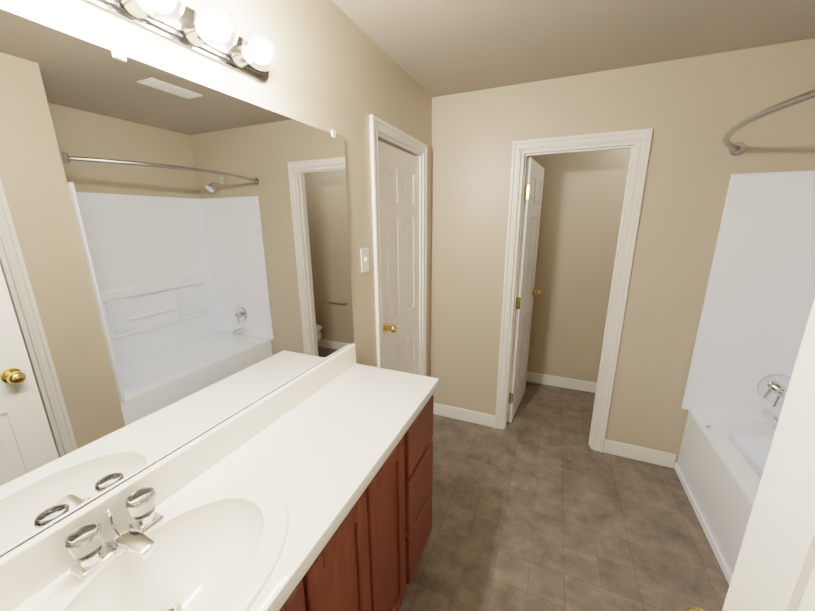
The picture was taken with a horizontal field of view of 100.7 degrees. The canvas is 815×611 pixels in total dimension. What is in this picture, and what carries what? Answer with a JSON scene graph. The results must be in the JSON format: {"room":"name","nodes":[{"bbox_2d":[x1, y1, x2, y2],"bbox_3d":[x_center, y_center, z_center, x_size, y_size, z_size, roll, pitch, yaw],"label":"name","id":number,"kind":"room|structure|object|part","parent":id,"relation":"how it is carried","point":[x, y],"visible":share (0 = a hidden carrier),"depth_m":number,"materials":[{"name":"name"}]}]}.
{"room":"bathroom","nodes":[
{"label":"bathroom","id":0,"kind":"room"},
{"bbox_2d":[0,0,431,556],"bbox_3d":[-0.383,0.040,1.477,0.100,2.424,2.803,6,15,23],"label":"wall","id":1,"kind":"structure","parent":0,"point":[321,74],"depth_m":1.26,"materials":[{"name":"paint"}]},
{"bbox_2d":[0,9,353,554],"bbox_3d":[-0.553,-0.106,0.893,0.009,0.928,1.456,6,15,23],"label":"mirror","id":2,"kind":"object","parent":1,"relation":"attached to","point":[175,270],"visible":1,"depth_m":0.76,"materials":[{"name":"clear glass"}]},
{"bbox_2d":[82,0,277,81],"bbox_3d":[-0.543,-0.609,0.614,0.152,0.106,0.892,6,15,23],"label":"sconce","id":3,"kind":"object","parent":1,"relation":"attached to","point":[211,35],"visible":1,"depth_m":0.78,"materials":[{"name":"silver metal"}]},
{"bbox_2d":[361,248,368,272],"bbox_3d":[-0.207,-0.226,1.681,0.015,0.116,0.072,6,15,23],"label":"switch plate","id":4,"kind":"object","parent":1,"relation":"attached to","point":[364,259],"visible":1,"depth_m":1.68,"materials":[{"name":"white plastic"}]},
{"bbox_2d":[378,140,418,374],"bbox_3d":[-0.017,0.063,2.205,0.109,2.000,0.607,6,15,23],"label":"closet door","id":5,"kind":"structure","parent":1,"relation":"in","point":[399,195],"depth_m":2.11,"materials":[{"name":"paint"}]},
{"bbox_3d":[-0.096,0.134,1.987,0.074,0.064,0.064,6,15,23],"label":"knob","id":6,"kind":"part","parent":5,"relation":"part of","materials":[{"name":"gold metal"}]},
{"bbox_2d":[369,114,427,375],"bbox_3d":[-0.070,0.046,2.224,0.100,2.040,0.647,6,15,23],"label":"door frame","id":7,"kind":"structure","parent":1,"relation":"attached to","point":[394,143],"depth_m":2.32,"materials":[{"name":"paint"}]},
{"bbox_2d":[399,381,728,610],"bbox_3d":[0.715,1.411,1.170,3.300,0.100,5.500,6,15,23],"label":"floor","id":8,"kind":"structure","parent":0,"point":[539,503],"depth_m":1.82,"materials":[{"name":"tile"}]},
{"bbox_2d":[0,344,438,610],"bbox_3d":[-0.350,0.871,1.035,0.446,1.030,1.457,6,15,23],"label":"bathroom vanity","id":9,"kind":"object","parent":8,"relation":"on","point":[310,489],"visible":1,"depth_m":0.86,"materials":[{"name":"white stone"}]},
{"bbox_2d":[65,487,164,581],"bbox_3d":[-0.583,0.478,0.704,0.133,0.096,0.158,6,15,23],"label":"faucet","id":10,"kind":"object","parent":9,"relation":"on","point":[95,560],"depth_m":0.69,"materials":[{"name":"silver metal"}]},
{"bbox_2d":[674,170,814,585],"bbox_3d":[1.833,0.287,1.256,0.792,2.020,1.347,6,15,23],"label":"bathtub","id":11,"kind":"object","parent":8,"relation":"on","point":[758,302],"visible":0.56,"depth_m":1.86,"materials":[{"name":"white plastic"}]},
{"bbox_2d":[705,374,790,428],"bbox_3d":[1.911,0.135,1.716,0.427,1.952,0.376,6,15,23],"label":"faucet","id":12,"kind":"object","parent":11,"relation":"on","point":[732,401],"depth_m":1.99,"materials":[{"name":"silver metal"}]},
{"bbox_2d":[332,0,814,97],"bbox_3d":[0.696,-1.036,0.550,3.300,0.100,5.500,6,15,23],"label":"ceiling","id":13,"kind":"structure","parent":0,"point":[434,48],"depth_m":1.53,"materials":[{"name":"paint"}]},
{"bbox_2d":[527,149,629,382],"bbox_3d":[2.001,-0.336,2.887,2.060,2.424,0.100,6,15,23],"label":"wall","id":14,"kind":"structure","parent":0,"point":[582,201],"depth_m":3.03,"materials":[{"name":"paint"}]},
{"bbox_2d":[526,372,596,392],"bbox_3d":[1.840,0.787,3.183,1.740,0.105,0.013,6,15,23],"label":"baseboard","id":15,"kind":"structure","parent":14,"relation":"attached to","point":[580,385],"depth_m":3.31,"materials":[{"name":"paint"}]},
{"bbox_2d":[430,38,814,465],"bbox_3d":[1.388,-0.147,2.160,2.591,2.424,0.100,6,15,23],"label":"wall","id":16,"kind":"structure","parent":0,"point":[696,109],"depth_m":2.07,"materials":[{"name":"paint"}]},
{"bbox_2d":[433,403,494,427],"bbox_3d":[0.440,0.898,2.787,0.556,0.105,0.013,6,15,23],"label":"baseboard","id":17,"kind":"structure","parent":16,"relation":"attached to","point":[465,415],"depth_m":2.77,"materials":[{"name":"paint"}]},
{"bbox_2d":[507,158,543,422],"bbox_3d":[0.962,-0.084,2.754,0.183,2.000,0.605,7,16,28],"label":"door","id":18,"kind":"structure","parent":16,"relation":"in","point":[533,191],"depth_m":2.64,"materials":[{"name":"paint"}]},
{"bbox_3d":[1.080,-0.121,2.961,0.183,0.064,0.064,7,16,28],"label":"knob","id":19,"kind":"part","parent":18,"relation":"part of","materials":[{"name":"gold metal"}]},
{"bbox_2d":[495,128,652,452],"bbox_3d":[1.052,-0.019,2.332,0.754,2.097,0.119,6,15,23],"label":"door frame","id":20,"kind":"structure","parent":16,"relation":"attached to","point":[643,137],"depth_m":2.18,"materials":[{"name":"paint"}]},
{"bbox_2d":[603,439,676,467],"bbox_3d":[1.577,1.010,2.309,0.414,0.105,0.013,6,15,23],"label":"baseboard","id":21,"kind":"structure","parent":16,"relation":"attached to","point":[653,456],"depth_m":2.30,"materials":[{"name":"paint"}]},
{"bbox_2d":[723,89,814,155],"bbox_3d":[1.380,-0.678,1.210,0.256,0.068,1.363,6,15,23],"label":"shower rail","id":22,"kind":"object","parent":16,"relation":"attached to","point":[737,148],"visible":1,"depth_m":1.20,"materials":[{"name":"silver metal"}]},
{"bbox_3d":[0.485,0.487,-0.314,0.504,2.424,0.100,6,15,23],"label":"wall","id":23,"kind":"structure","parent":0,"visible":0},
{"bbox_2d":[686,299,814,610],"bbox_3d":[0.408,0.564,0.216,0.183,2.000,0.740,5,15,21],"label":"entry door","id":24,"kind":"structure","parent":23,"relation":"in","point":[774,569],"depth_m":0.45,"materials":[{"name":"paint"}]},
{"bbox_3d":[0.520,0.507,0.497,0.183,0.064,0.064,5,15,21],"label":"knob","id":25,"kind":"part","parent":24,"relation":"part of","materials":[{"name":"gold metal"}]}
]}

